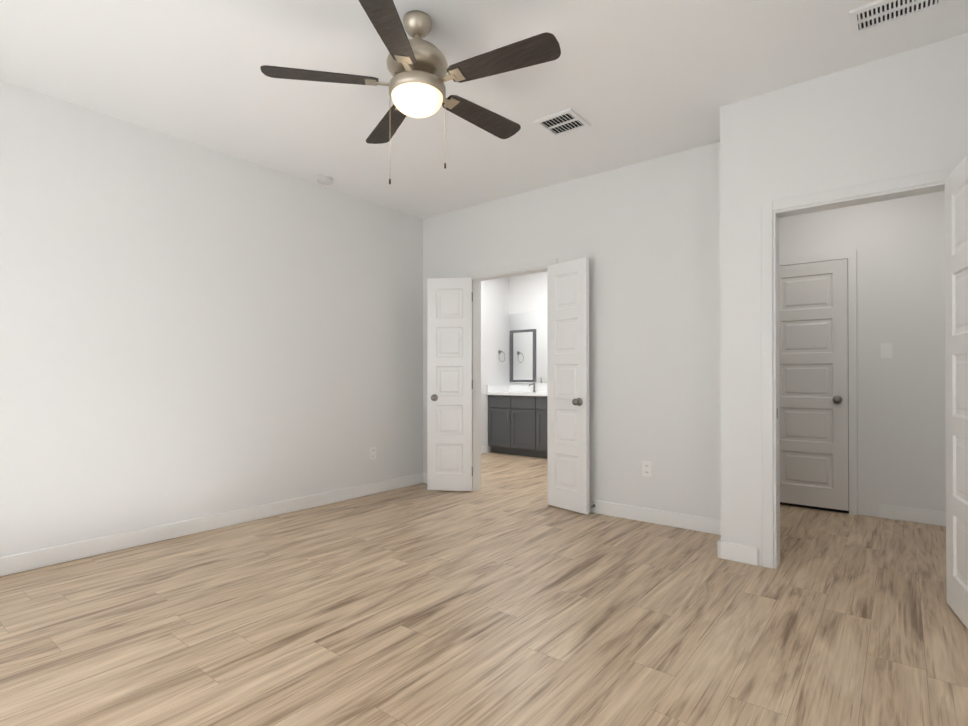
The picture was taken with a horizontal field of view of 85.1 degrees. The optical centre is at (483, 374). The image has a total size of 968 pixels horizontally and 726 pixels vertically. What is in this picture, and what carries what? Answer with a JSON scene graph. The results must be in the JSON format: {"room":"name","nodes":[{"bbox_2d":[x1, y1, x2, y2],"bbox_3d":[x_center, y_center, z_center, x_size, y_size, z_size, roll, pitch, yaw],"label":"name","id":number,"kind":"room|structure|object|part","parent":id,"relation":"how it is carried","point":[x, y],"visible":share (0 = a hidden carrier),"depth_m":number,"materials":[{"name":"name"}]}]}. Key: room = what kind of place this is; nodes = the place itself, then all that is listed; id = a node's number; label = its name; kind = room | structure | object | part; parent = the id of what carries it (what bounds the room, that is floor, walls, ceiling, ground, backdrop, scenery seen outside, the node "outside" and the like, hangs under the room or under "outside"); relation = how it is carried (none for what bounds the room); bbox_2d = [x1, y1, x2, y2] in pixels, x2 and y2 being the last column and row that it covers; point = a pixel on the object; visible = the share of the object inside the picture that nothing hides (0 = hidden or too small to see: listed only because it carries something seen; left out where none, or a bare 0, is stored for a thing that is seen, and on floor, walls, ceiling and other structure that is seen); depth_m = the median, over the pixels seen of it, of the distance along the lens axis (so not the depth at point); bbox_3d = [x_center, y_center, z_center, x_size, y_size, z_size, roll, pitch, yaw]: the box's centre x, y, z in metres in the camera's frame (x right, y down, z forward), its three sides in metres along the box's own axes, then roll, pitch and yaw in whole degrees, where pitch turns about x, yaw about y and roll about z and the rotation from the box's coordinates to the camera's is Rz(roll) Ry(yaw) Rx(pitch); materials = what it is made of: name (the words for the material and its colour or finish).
{"room":"empty bedroom","nodes":[
{"label":"empty bedroom","id":0,"kind":"room"},
{"bbox_2d":[0,79,422,556],"bbox_3d":[-2.145,-0.255,3.658,0.120,2.735,4.720,0,0,38],"label":"wall","id":1,"kind":"structure","parent":0,"point":[189,330],"depth_m":3.63,"materials":[{"name":"white paint"}]},
{"bbox_2d":[0,473,422,576],"bbox_3d":[-2.054,1.060,3.656,0.016,0.105,4.600,0,0,38],"label":"baseboard","id":2,"kind":"structure","parent":1,"relation":"attached to","point":[29,560],"depth_m":3.61,"materials":[{"name":"white paint"}]},
{"bbox_2d":[370,447,375,459],"bbox_3d":[-1.039,0.739,4.946,0.008,0.116,0.072,0,0,38],"label":"outlet","id":3,"kind":"object","parent":1,"relation":"attached to","point":[372,453],"visible":1,"depth_m":4.94,"materials":[{"name":"white plastic"}]},
{"bbox_2d":[0,452,967,725],"bbox_3d":[0.150,1.162,3.633,5.900,0.100,7.900,0,0,38],"label":"floor","id":4,"kind":"structure","parent":0,"point":[506,594],"depth_m":2.33,"materials":[{"name":"brown wood"}]},
{"bbox_2d":[487,394,547,458],"bbox_3d":[0.854,0.711,7.305,1.648,0.840,0.565,0,0,38],"label":"bathroom vanity","id":5,"kind":"object","parent":4,"relation":"on","point":[517,419],"depth_m":7.30,"materials":[{"name":"grey wood"}]},
{"bbox_2d":[491,390,538,393],"bbox_3d":[0.861,0.273,7.307,1.658,0.035,0.558,0,0,38],"label":"countertop","id":6,"kind":"structure","parent":5,"relation":"on","point":[492,391],"depth_m":7.58,"materials":[{"name":"white stone"}]},
{"bbox_2d":[0,0,967,218],"bbox_3d":[0.150,-1.673,3.648,5.900,0.100,7.900,0,0,38],"label":"ceiling","id":7,"kind":"structure","parent":0,"point":[631,82],"depth_m":2.84,"materials":[{"name":"white paint"}]},
{"bbox_2d":[317,175,332,184],"bbox_3d":[-1.314,-1.597,4.359,0.132,0.044,0.132,0,0,38],"label":"smoke detector","id":8,"kind":"object","parent":7,"relation":"attached to","point":[324,180],"visible":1,"depth_m":4.32,"materials":[{"name":"white plastic"}]},
{"bbox_2d":[260,0,560,183],"bbox_3d":[-0.270,-1.255,2.442,1.299,0.749,1.280,0,0,38],"label":"ceiling fan","id":9,"kind":"object","parent":7,"relation":"hanging from","point":[418,67],"visible":1,"depth_m":2.33,"materials":[{"name":"brown wood"}]},
{"bbox_2d":[533,108,590,137],"bbox_3d":[0.505,-1.618,3.404,0.270,0.012,0.270,0,0,38],"label":"ceiling vent","id":10,"kind":"object","parent":7,"relation":"in","point":[563,122],"visible":0.98,"depth_m":3.40,"materials":[{"name":"white metal"}]},
{"bbox_2d":[849,0,946,36],"bbox_3d":[1.833,-1.624,2.341,0.340,0.012,0.205,0,0,38],"label":"ceiling vent","id":11,"kind":"object","parent":7,"relation":"in","point":[873,16],"visible":0.98,"depth_m":2.36,"materials":[{"name":"white metal"}]},
{"bbox_2d":[481,277,508,452],"bbox_3d":[-0.411,-0.237,7.138,0.120,2.735,2.650,0,0,38],"label":"wall","id":12,"kind":"structure","parent":0,"point":[494,320],"depth_m":7.72,"materials":[{"name":"white paint"}]},
{"bbox_2d":[481,446,486,453],"bbox_3d":[-0.569,1.076,6.822,0.016,0.105,1.970,0,0,38],"label":"baseboard","id":13,"kind":"structure","parent":12,"relation":"attached to","point":[483,449],"depth_m":7.53,"materials":[{"name":"white paint"}]},
{"bbox_2d":[487,386,510,393],"bbox_3d":[0.212,0.208,7.807,0.020,0.100,0.538,0,0,38],"label":"backsplash","id":14,"kind":"structure","parent":12,"relation":"attached to","point":[489,388],"depth_m":7.77,"materials":[{"name":"white stone"}]},
{"bbox_2d":[509,272,546,384],"bbox_3d":[1.707,-0.238,7.075,3.280,2.735,0.120,0,0,38],"label":"wall","id":15,"kind":"structure","parent":0,"point":[527,293],"depth_m":7.83,"materials":[{"name":"white paint"}]},
{"bbox_2d":[509,311,546,382],"bbox_3d":[1.006,-0.398,7.535,1.590,1.040,0.030,0,0,38],"label":"mirror glass","id":16,"kind":"object","parent":15,"relation":"attached to","point":[522,355],"depth_m":7.82,"materials":[{"name":"white"}]},
{"bbox_3d":[0.572,-0.276,7.873,0.450,0.780,0.023,0,0,38],"label":"dark mirror frame","id":17,"kind":"part","parent":16,"relation":"part of","materials":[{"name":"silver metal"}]},
{"bbox_2d":[511,386,546,393],"bbox_3d":[1.027,0.207,7.518,1.658,0.100,0.020,0,0,38],"label":"backsplash","id":18,"kind":"structure","parent":15,"relation":"attached to","point":[542,389],"depth_m":7.72,"materials":[{"name":"white stone"}]},
{"bbox_2d":[423,142,720,519],"bbox_3d":[0.278,-0.249,4.827,4.070,2.735,0.120,0,0,38],"label":"wall","id":19,"kind":"structure","parent":0,"point":[644,237],"depth_m":4.03,"materials":[{"name":"white paint"}]},
{"bbox_2d":[423,473,426,483],"bbox_3d":[-0.405,1.068,5.273,0.564,0.105,0.016,0,0,38],"label":"baseboard","id":20,"kind":"structure","parent":19,"relation":"attached to","point":[425,478],"depth_m":5.42,"materials":[{"name":"white paint"}]},
{"bbox_2d":[427,278,472,490],"bbox_3d":[-0.324,0.092,5.054,0.435,2.030,0.173,0,0,5],"label":"bathroom door","id":21,"kind":"structure","parent":19,"relation":"in","point":[449,384],"depth_m":5.04,"materials":[{"name":"white paint"}]},
{"bbox_2d":[467,258,556,490],"bbox_3d":[0.265,0.067,4.828,1.001,2.103,0.131,0,0,38],"label":"door frame","id":22,"kind":"structure","parent":19,"relation":"attached to","point":[476,389],"depth_m":5.07,"materials":[{"name":"white paint"}]},
{"bbox_2d":[547,257,589,513],"bbox_3d":[0.685,0.089,4.341,0.173,2.030,0.435,0,0,-39],"label":"bathroom door","id":23,"kind":"structure","parent":19,"relation":"in","point":[568,401],"depth_m":4.31,"materials":[{"name":"white paint"}]},
{"bbox_2d":[642,461,651,476],"bbox_3d":[1.231,0.714,3.986,0.072,0.116,0.008,0,0,38],"label":"outlet","id":24,"kind":"object","parent":19,"relation":"attached to","point":[646,468],"visible":1,"depth_m":3.98,"materials":[{"name":"white plastic"}]},
{"bbox_2d":[589,499,720,534],"bbox_3d":[1.187,1.062,4.014,1.405,0.105,0.016,0,0,38],"label":"baseboard","id":25,"kind":"structure","parent":19,"relation":"attached to","point":[688,522],"depth_m":3.92,"materials":[{"name":"white paint"}]},
{"bbox_2d":[720,33,967,565],"bbox_3d":[2.007,-0.260,2.821,1.370,2.735,0.120,0,0,38],"label":"wall","id":26,"kind":"structure","parent":0,"point":[889,117],"depth_m":2.97,"materials":[{"name":"white paint"}]},
{"bbox_2d":[720,541,757,565],"bbox_3d":[1.508,1.057,3.123,0.205,0.105,0.016,0,0,38],"label":"baseboard","id":27,"kind":"structure","parent":26,"relation":"attached to","point":[746,554],"depth_m":3.11,"materials":[{"name":"white paint"}]},
{"bbox_2d":[761,167,955,568],"bbox_3d":[1.994,0.056,2.823,0.891,2.103,0.131,0,0,38],"label":"door frame","id":28,"kind":"structure","parent":26,"relation":"attached to","point":[770,207],"depth_m":3.02,"materials":[{"name":"white paint"}]},
{"bbox_2d":[945,155,967,628],"bbox_3d":[2.063,0.078,2.209,0.173,2.030,0.752,0,0,28],"label":"entry door","id":29,"kind":"structure","parent":26,"relation":"in","point":[956,287],"depth_m":2.39,"materials":[{"name":"white paint"}]},
{"bbox_2d":[779,191,945,516],"bbox_3d":[2.877,-0.252,4.364,1.920,2.735,0.120,0,0,38],"label":"wall","id":30,"kind":"structure","parent":0,"point":[898,244],"depth_m":4.05,"materials":[{"name":"white paint"}]},
{"bbox_2d":[779,259,848,510],"bbox_3d":[2.671,0.081,4.380,0.575,2.015,0.104,0,0,38],"label":"hall door","id":31,"kind":"structure","parent":30,"relation":"in","point":[813,336],"depth_m":4.36,"materials":[{"name":"white paint"}]},
{"bbox_2d":[779,249,857,514],"bbox_3d":[2.692,0.062,4.407,0.691,2.108,0.040,0,0,38],"label":"door frame","id":32,"kind":"structure","parent":30,"relation":"attached to","point":[850,256],"depth_m":4.20,"materials":[{"name":"white paint"}]},
{"bbox_3d":[2.704,0.093,4.421,0.583,2.046,0.004,0,0,38],"label":"dark hall door threshold trim","id":33,"kind":"part","parent":32,"relation":"part of","materials":[{"name":"white wood"}]},
{"bbox_2d":[881,343,891,357],"bbox_3d":[3.120,-0.186,4.090,0.072,0.116,0.009,0,0,38],"label":"light switch","id":34,"kind":"object","parent":30,"relation":"attached to","point":[886,350],"visible":1,"depth_m":4.09,"materials":[{"name":"white plastic"}]},
{"bbox_2d":[879,504,945,525],"bbox_3d":[3.333,1.061,3.910,0.650,0.105,0.016,0,0,38],"label":"baseboard","id":35,"kind":"structure","parent":30,"relation":"attached to","point":[925,516],"depth_m":3.98,"materials":[{"name":"white paint"}]},
{"bbox_3d":[1.672,-0.257,3.405,0.120,2.735,0.380,0,0,38],"label":"wall","id":36,"kind":"structure","parent":0,"visible":0},
{"bbox_2d":[717,538,720,557],"bbox_3d":[1.572,1.058,3.381,0.016,0.105,0.500,0,0,38],"label":"baseboard return","id":37,"kind":"object","parent":36,"relation":"attached to","point":[718,548],"visible":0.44,"depth_m":3.19,"materials":[{"name":"white paint"}]}
]}

